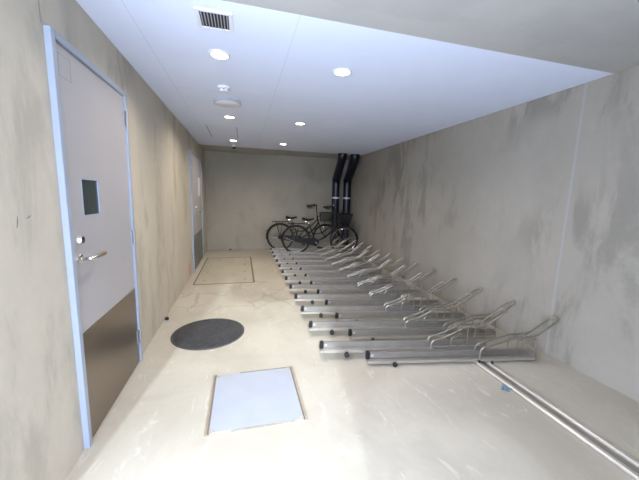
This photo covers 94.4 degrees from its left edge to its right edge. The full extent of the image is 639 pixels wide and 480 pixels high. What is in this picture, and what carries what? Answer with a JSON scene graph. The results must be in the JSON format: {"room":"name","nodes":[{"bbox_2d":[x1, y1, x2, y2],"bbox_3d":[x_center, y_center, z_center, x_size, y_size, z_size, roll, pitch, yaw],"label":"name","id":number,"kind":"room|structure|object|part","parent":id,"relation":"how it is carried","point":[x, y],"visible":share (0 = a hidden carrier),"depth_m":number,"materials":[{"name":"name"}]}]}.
{"room":"bicycle parking room","nodes":[
{"label":"bicycle parking room","id":0,"kind":"room"},
{"bbox_2d":[0,0,206,479],"bbox_3d":[-2.126,-0.571,4.241,0.200,2.700,7.050,-1,9,-15],"label":"wall","id":1,"kind":"structure","parent":0,"point":[41,434],"depth_m":1.39,"materials":[{"name":"concrete"}]},
{"bbox_2d":[38,0,40,22],"bbox_3d":[-1.268,-1.135,1.330,0.002,0.288,0.007,-1,9,-15],"label":"joint","id":2,"kind":"object","parent":1,"relation":"attached to","point":[38,0],"visible":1,"depth_m":1.34,"materials":[{"name":"grey"}]},
{"bbox_2d":[43,25,142,448],"bbox_3d":[-1.447,0.029,1.979,0.202,2.212,0.953,-1,9,-15],"label":"door","id":3,"kind":"structure","parent":1,"relation":"in","point":[89,110],"depth_m":1.81,"materials":[{"name":"paint"}]},
{"bbox_3d":[-1.302,0.103,1.645,0.050,0.054,0.054,-1,9,-15],"label":"handle","id":4,"kind":"part","parent":3,"relation":"part of","materials":[{"name":"silver metal"}]},
{"bbox_3d":[-1.376,-0.255,1.765,0.016,0.222,0.218,-1,9,-15],"label":"view pane","id":5,"kind":"part","parent":3,"relation":"part of","materials":[{"name":"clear glass"}]},
{"bbox_3d":[-1.284,0.098,1.683,0.032,0.020,0.084,-1,9,-15],"label":"lever","id":6,"kind":"part","parent":3,"relation":"part of","materials":[{"name":"silver metal"}]},
{"bbox_3d":[-1.438,0.786,2.098,0.002,0.651,0.861,-1,9,-15],"label":"kick plate","id":7,"kind":"part","parent":3,"relation":"part of","materials":[{"name":"silver metal"}]},
{"bbox_2d":[189,150,203,272],"bbox_3d":[-2.493,-0.585,5.967,0.202,2.205,1.400,-1,9,-15],"label":"door","id":8,"kind":"structure","parent":1,"relation":"in","point":[195,165],"depth_m":5.84,"materials":[{"name":"paint"}]},
{"bbox_3d":[-2.368,0.230,5.643,0.002,0.666,0.385,-1,9,-15],"label":"kick plate","id":9,"kind":"part","parent":8,"relation":"part of","materials":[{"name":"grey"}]},
{"bbox_3d":[-2.534,0.132,6.277,0.002,0.666,0.905,-1,9,-15],"label":"kick plate","id":10,"kind":"part","parent":8,"relation":"part of","materials":[{"name":"grey metal"}]},
{"bbox_2d":[204,150,348,249],"bbox_3d":[-1.070,-1.095,8.017,3.760,2.700,0.200,-1,9,-15],"label":"wall","id":11,"kind":"structure","parent":0,"point":[245,192],"depth_m":7.81,"materials":[{"name":"concrete"}]},
{"bbox_2d":[199,144,360,159],"bbox_3d":[-0.892,-2.248,7.298,3.760,0.199,0.923,-1,9,-15],"label":"soffit","id":12,"kind":"structure","parent":0,"point":[205,147],"depth_m":7.22,"materials":[{"name":"concrete"}]},
{"bbox_2d":[76,0,613,154],"bbox_3d":[-0.125,-1.720,4.374,3.760,0.050,5.214,-1,9,-15],"label":"ceiling","id":13,"kind":"structure","parent":0,"point":[399,88],"depth_m":2.54,"materials":[{"name":"white paint"}]},
{"bbox_2d":[194,7,232,32],"bbox_3d":[-0.633,-1.325,1.791,0.210,0.008,0.210,-1,9,-15],"label":"ceiling vent","id":14,"kind":"object","parent":13,"relation":"in","point":[210,19],"visible":1,"depth_m":1.78,"materials":[{"name":"white plastic"}]},
{"bbox_2d":[208,49,229,59],"bbox_3d":[-0.754,-1.393,2.231,0.160,0.009,0.160,-1,9,-15],"label":"recessed light","id":15,"kind":"object","parent":13,"relation":"in","point":[218,54],"visible":1,"depth_m":2.22,"materials":[{"name":"white plastic"}]},
{"bbox_2d":[206,125,237,138],"bbox_3d":[-1.640,-1.836,5.056,0.468,0.006,0.940,-1,9,-15],"label":"hatch","id":16,"kind":"object","parent":13,"relation":"attached to","point":[215,131],"visible":1,"depth_m":4.99,"materials":[{"name":"grey plastic"}]},
{"bbox_2d":[217,85,230,92],"bbox_3d":[-0.938,-1.479,2.912,0.124,0.048,0.124,-1,9,-15],"label":"smoke detector","id":17,"kind":"object","parent":13,"relation":"attached to","point":[222,88],"visible":1,"depth_m":2.88,"materials":[{"name":"white plastic"}]},
{"bbox_2d":[213,96,240,107],"bbox_3d":[-1.036,-1.544,3.336,0.304,0.049,0.304,-1,9,-15],"label":"ceiling speaker","id":18,"kind":"object","parent":13,"relation":"attached to","point":[228,102],"visible":1,"depth_m":3.26,"materials":[{"name":"grey plastic"}]},
{"bbox_2d":[223,115,235,118],"bbox_3d":[-1.225,-1.672,4.030,0.160,0.009,0.160,-1,9,-15],"label":"recessed light","id":19,"kind":"object","parent":13,"relation":"in","point":[224,116],"visible":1,"depth_m":4.01,"materials":[{"name":"white"}]},
{"bbox_2d":[333,68,351,75],"bbox_3d":[0.192,-1.402,2.478,0.160,0.009,0.160,-1,9,-15],"label":"recessed light","id":20,"kind":"object","parent":13,"relation":"in","point":[339,71],"visible":1,"depth_m":2.47,"materials":[{"name":"white plastic"}]},
{"bbox_2d":[65,249,638,479],"bbox_3d":[-0.046,0.968,4.162,4.160,0.200,8.700,-1,9,-15],"label":"floor","id":21,"kind":"structure","parent":0,"point":[436,420],"depth_m":2.02,"materials":[{"name":"concrete"}]},
{"bbox_2d":[170,318,243,349],"bbox_3d":[-1.174,0.979,3.142,0.732,0.009,0.732,-1,9,-15],"label":"manhole cover","id":22,"kind":"object","parent":21,"relation":"on","point":[206,334],"visible":1,"depth_m":3.09,"materials":[{"name":"grey metal"}]},
{"bbox_2d":[193,257,254,284],"bbox_3d":[-1.825,0.560,5.875,0.976,0.006,2.108,-1,9,-15],"label":"access hatch","id":23,"kind":"object","parent":21,"relation":"on","point":[225,270],"visible":1,"depth_m":5.61,"materials":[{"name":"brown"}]},
{"bbox_2d":[204,366,307,436],"bbox_3d":[-0.469,1.142,2.183,0.649,0.007,0.636,-1,9,-15],"label":"access hatch","id":24,"kind":"object","parent":21,"relation":"on","point":[256,398],"visible":1,"depth_m":2.12,"materials":[{"name":"metal"}]},
{"bbox_2d":[270,237,339,250],"bbox_3d":[-0.360,0.119,7.575,1.795,0.429,0.138,1,8,-6],"label":"bicycle rack","id":25,"kind":"object","parent":21,"relation":"on","point":[312,248],"visible":0.66,"depth_m":7.59,"materials":[{"name":"grey metal"}]},
{"bbox_2d":[272,239,345,254],"bbox_3d":[-0.246,0.187,7.139,1.795,0.429,0.138,1,8,-6],"label":"bicycle rack","id":26,"kind":"object","parent":21,"relation":"on","point":[273,252],"visible":0.83,"depth_m":7.16,"materials":[{"name":"grey metal"}]},
{"bbox_2d":[274,242,352,258],"bbox_3d":[-0.131,0.254,6.704,1.795,0.429,0.138,1,8,-6],"label":"bicycle rack","id":27,"kind":"object","parent":21,"relation":"on","point":[323,255],"visible":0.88,"depth_m":6.72,"materials":[{"name":"grey metal"}]},
{"bbox_2d":[276,246,360,263],"bbox_3d":[-0.017,0.322,6.268,1.795,0.429,0.138,1,8,-6],"label":"bicycle rack","id":28,"kind":"object","parent":21,"relation":"on","point":[326,260],"visible":0.87,"depth_m":6.29,"materials":[{"name":"grey metal"}]},
{"bbox_2d":[286,240,356,254],"bbox_3d":[0.060,0.171,7.492,1.800,0.413,0.138,1,8,-6],"label":"bicycle rack","id":29,"kind":"object","parent":21,"relation":"on","point":[355,240],"visible":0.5,"depth_m":7.52,"materials":[{"name":"silver metal"}]},
{"bbox_2d":[281,205,357,252],"bbox_3d":[0.019,-0.265,7.418,1.954,1.245,0.623,1,8,-6],"label":"bicycle","id":30,"kind":"object","parent":29,"relation":"on","point":[342,218],"visible":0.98,"depth_m":7.37,"materials":[{"name":"black metal"}]},
{"bbox_3d":[-0.067,-0.251,7.412,1.040,0.623,0.136,1,8,-6],"label":"frame","id":31,"kind":"part","parent":30,"relation":"part of","materials":[{"name":"black paint"}]},
{"bbox_2d":[336,213,352,233],"bbox_3d":[0.594,-0.328,7.464,0.413,0.677,0.388,1,8,-6],"label":"basket","id":32,"kind":"object","parent":30,"relation":"on","point":[342,218],"depth_m":7.32,"materials":[{"name":"black plastic"}]},
{"bbox_2d":[278,249,368,269],"bbox_3d":[0.097,0.389,5.832,1.795,0.429,0.138,1,8,-6],"label":"bicycle rack","id":33,"kind":"object","parent":21,"relation":"on","point":[333,265],"visible":0.92,"depth_m":5.85,"materials":[{"name":"silver metal"}]},
{"bbox_2d":[289,242,363,257],"bbox_3d":[0.174,0.239,7.056,1.800,0.413,0.138,1,8,-6],"label":"bicycle rack","id":34,"kind":"object","parent":21,"relation":"on","point":[362,242],"visible":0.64,"depth_m":7.09,"materials":[{"name":"silver metal"}]},
{"bbox_2d":[281,254,379,275],"bbox_3d":[0.211,0.457,5.396,1.795,0.429,0.138,1,8,-6],"label":"bicycle rack","id":35,"kind":"object","parent":21,"relation":"on","point":[340,271],"visible":0.89,"depth_m":5.42,"materials":[{"name":"silver metal"}]},
{"bbox_2d":[292,245,371,261],"bbox_3d":[0.288,0.306,6.620,1.800,0.413,0.138,1,8,-6],"label":"bicycle rack","id":36,"kind":"object","parent":21,"relation":"on","point":[338,258],"visible":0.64,"depth_m":6.66,"materials":[{"name":"silver metal"}]},
{"bbox_2d":[314,237,349,249],"bbox_3d":[-0.055,0.104,7.928,1.800,0.413,0.138,1,8,-6],"label":"bicycle rack","id":37,"kind":"object","parent":21,"relation":"on","point":[349,237],"visible":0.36,"depth_m":8.00,"materials":[{"name":"silver metal"}]},
{"bbox_2d":[266,204,338,248],"bbox_3d":[-0.433,-0.338,7.822,1.954,1.245,0.623,1,8,-6],"label":"bicycle","id":38,"kind":"object","parent":37,"relation":"on","point":[316,227],"visible":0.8,"depth_m":7.78,"materials":[{"name":"black paint"}]},
{"bbox_3d":[-0.519,-0.323,7.815,1.040,0.623,0.136,1,8,-6],"label":"frame","id":39,"kind":"part","parent":38,"relation":"part of","materials":[{"name":"black paint"}]},
{"bbox_2d":[319,212,333,234],"bbox_3d":[0.141,-0.401,7.867,0.414,0.677,0.388,1,8,-6],"label":"basket","id":40,"kind":"object","parent":38,"relation":"on","point":[322,225],"depth_m":7.83,"materials":[{"name":"black metal"}]},
{"bbox_2d":[295,248,380,266],"bbox_3d":[0.403,0.373,6.184,1.800,0.413,0.138,1,8,-6],"label":"bicycle rack","id":41,"kind":"object","parent":21,"relation":"on","point":[345,263],"visible":0.54,"depth_m":6.22,"materials":[{"name":"silver metal"}]},
{"bbox_2d":[285,259,391,283],"bbox_3d":[0.326,0.524,4.960,1.795,0.429,0.138,1,8,-6],"label":"bicycle rack","id":42,"kind":"object","parent":21,"relation":"on","point":[299,279],"visible":0.87,"depth_m":4.98,"materials":[{"name":"silver metal"}]},
{"bbox_3d":[0.751,0.665,5.033,0.528,0.068,0.114,1,8,-6],"label":"plate","id":43,"kind":"part","parent":42,"relation":"part of","materials":[{"name":"silver metal"}]},
{"bbox_2d":[330,153,346,245],"bbox_3d":[0.479,-0.901,7.665,0.235,2.510,0.973,1,8,-6],"label":"drain pipe","id":44,"kind":"object","parent":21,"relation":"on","point":[341,160],"visible":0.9,"depth_m":7.88,"materials":[{"name":"black plastic"}]},
{"bbox_2d":[300,253,391,272],"bbox_3d":[0.517,0.441,5.748,1.800,0.413,0.138,1,8,-6],"label":"bicycle rack","id":45,"kind":"object","parent":21,"relation":"on","point":[382,259],"visible":0.6,"depth_m":5.78,"materials":[{"name":"silver metal"}]},
{"bbox_2d":[289,265,405,292],"bbox_3d":[0.440,0.591,4.524,1.795,0.429,0.138,1,8,-6],"label":"bicycle rack","id":46,"kind":"object","parent":21,"relation":"on","point":[362,285],"visible":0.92,"depth_m":4.55,"materials":[{"name":"silver metal"}]},
{"bbox_2d":[304,257,403,278],"bbox_3d":[0.631,0.508,5.313,1.800,0.413,0.138,1,8,-6],"label":"bicycle rack","id":47,"kind":"object","parent":21,"relation":"on","point":[327,275],"visible":0.6,"depth_m":5.34,"materials":[{"name":"silver metal"}]},
{"bbox_2d":[294,272,422,303],"bbox_3d":[0.554,0.659,4.089,1.795,0.429,0.138,1,8,-6],"label":"bicycle rack","id":48,"kind":"object","parent":21,"relation":"on","point":[373,296],"visible":0.92,"depth_m":4.11,"materials":[{"name":"silver metal"}]},
{"bbox_3d":[0.980,0.800,4.161,0.528,0.068,0.114,1,8,-6],"label":"plate","id":49,"kind":"part","parent":48,"relation":"part of","materials":[{"name":"silver metal"}]},
{"bbox_2d":[310,263,417,286],"bbox_3d":[0.746,0.576,4.877,1.800,0.413,0.138,1,8,-6],"label":"bicycle rack","id":50,"kind":"object","parent":21,"relation":"on","point":[401,273],"visible":0.56,"depth_m":4.91,"materials":[{"name":"silver metal"}]},
{"bbox_2d":[301,282,444,317],"bbox_3d":[0.669,0.726,3.653,1.795,0.429,0.138,1,8,-6],"label":"bicycle rack","id":51,"kind":"object","parent":21,"relation":"on","point":[320,310],"visible":0.93,"depth_m":3.67,"materials":[{"name":"silver metal"}]},
{"bbox_3d":[1.094,0.868,3.726,0.528,0.068,0.114,1,8,-6],"label":"plate","id":52,"kind":"part","parent":51,"relation":"part of","materials":[{"name":"silver metal"}]},
{"bbox_2d":[317,269,435,294],"bbox_3d":[0.860,0.643,4.441,1.800,0.413,0.138,1,8,-6],"label":"bicycle rack","id":53,"kind":"object","parent":21,"relation":"on","point":[319,291],"visible":0.65,"depth_m":4.47,"materials":[{"name":"silver metal"}]},
{"bbox_2d":[309,293,471,334],"bbox_3d":[0.783,0.794,3.217,1.795,0.429,0.138,1,8,-6],"label":"bicycle rack","id":54,"kind":"object","parent":21,"relation":"on","point":[331,326],"visible":0.94,"depth_m":3.24,"materials":[{"name":"silver metal"}]},
{"bbox_3d":[1.208,0.935,3.290,0.528,0.068,0.114,1,8,-6],"label":"plate","id":55,"kind":"part","parent":54,"relation":"part of","materials":[{"name":"silver metal"}]},
{"bbox_2d":[325,277,455,306],"bbox_3d":[0.974,0.711,4.005,1.800,0.413,0.138,1,8,-6],"label":"bicycle rack","id":56,"kind":"object","parent":21,"relation":"on","point":[417,301],"visible":0.65,"depth_m":4.04,"materials":[{"name":"silver metal"}]},
{"bbox_3d":[1.397,0.865,4.080,0.528,0.068,0.114,1,8,-6],"label":"plate","id":57,"kind":"part","parent":56,"relation":"part of","materials":[{"name":"silver metal"}]},
{"bbox_2d":[335,287,481,320],"bbox_3d":[1.088,0.778,3.569,1.800,0.413,0.138,1,8,-6],"label":"bicycle rack","id":58,"kind":"object","parent":21,"relation":"on","point":[366,315],"visible":0.68,"depth_m":3.59,"materials":[{"name":"silver metal"}]},
{"bbox_3d":[1.511,0.933,3.644,0.528,0.068,0.114,1,8,-6],"label":"plate","id":59,"kind":"part","parent":58,"relation":"part of","materials":[{"name":"silver metal"}]},
{"bbox_2d":[319,308,507,357],"bbox_3d":[0.897,0.861,2.781,1.795,0.429,0.138,1,8,-6],"label":"bicycle rack","id":60,"kind":"object","parent":21,"relation":"on","point":[441,343],"visible":0.94,"depth_m":2.80,"materials":[{"name":"metal"}]},
{"bbox_3d":[1.323,1.003,2.854,0.528,0.068,0.114,1,8,-6],"label":"plate","id":61,"kind":"part","parent":60,"relation":"part of","materials":[{"name":"silver metal"}]},
{"bbox_2d":[348,300,514,339],"bbox_3d":[1.203,0.846,3.133,1.800,0.413,0.138,1,8,-6],"label":"bicycle rack","id":62,"kind":"object","parent":21,"relation":"on","point":[405,333],"visible":0.81,"depth_m":3.15,"materials":[{"name":"silver metal"}]},
{"bbox_3d":[1.625,1.000,3.208,0.528,0.068,0.114,1,8,-6],"label":"plate","id":63,"kind":"part","parent":62,"relation":"part of","materials":[{"name":"silver metal"}]},
{"bbox_2d":[365,316,558,366],"bbox_3d":[1.317,0.913,2.698,1.800,0.413,0.138,1,8,-6],"label":"bicycle rack","id":64,"kind":"object","parent":21,"relation":"on","point":[483,354],"visible":1,"depth_m":2.72,"materials":[{"name":"metal"}]},
{"bbox_3d":[1.740,1.068,2.772,0.528,0.068,0.114,1,8,-6],"label":"plate","id":65,"kind":"part","parent":64,"relation":"part of","materials":[{"name":"silver metal"}]},
{"bbox_2d":[501,384,512,391],"bbox_3d":[1.478,1.173,2.333,0.086,0.012,0.098,-6,11,-41],"label":"scrap","id":66,"kind":"object","parent":21,"relation":"on","point":[503,386],"visible":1,"depth_m":2.33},
{"bbox_2d":[380,293,638,479],"bbox_3d":[1.054,0.847,4.380,0.156,0.041,8.200,-1,9,-15],"label":"slide rail","id":67,"kind":"object","parent":21,"relation":"on","point":[613,454],"visible":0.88,"depth_m":1.99,"materials":[{"name":"metal"}]},
{"bbox_2d":[222,0,638,72],"bbox_3d":[0.803,-1.248,0.834,3.760,0.199,2.163,-1,9,-15],"label":"soffit","id":68,"kind":"structure","parent":0,"point":[600,35],"depth_m":1.73,"materials":[{"name":"paint"}]},
{"bbox_2d":[348,66,638,401],"bbox_3d":[1.912,-0.483,4.451,0.200,2.700,8.700,-1,9,-15],"label":"wall","id":69,"kind":"structure","parent":0,"point":[481,202],"depth_m":3.03,"materials":[{"name":"concrete"}]},
{"bbox_2d":[341,154,359,250],"bbox_3d":[0.787,-0.904,7.745,0.235,2.510,0.973,1,8,-7],"label":"drain pipe","id":70,"kind":"object","parent":69,"relation":"attached to","point":[354,159],"visible":0.77,"depth_m":7.97,"materials":[{"name":"black plastic"}]},
{"bbox_2d":[545,82,587,353],"bbox_3d":[2.261,-0.118,2.729,0.001,2.500,0.022,-1,9,-15],"label":"joint","id":71,"kind":"object","parent":69,"relation":"attached to","point":[586,84],"visible":1,"depth_m":2.71,"materials":[{"name":"grey"}]}
]}

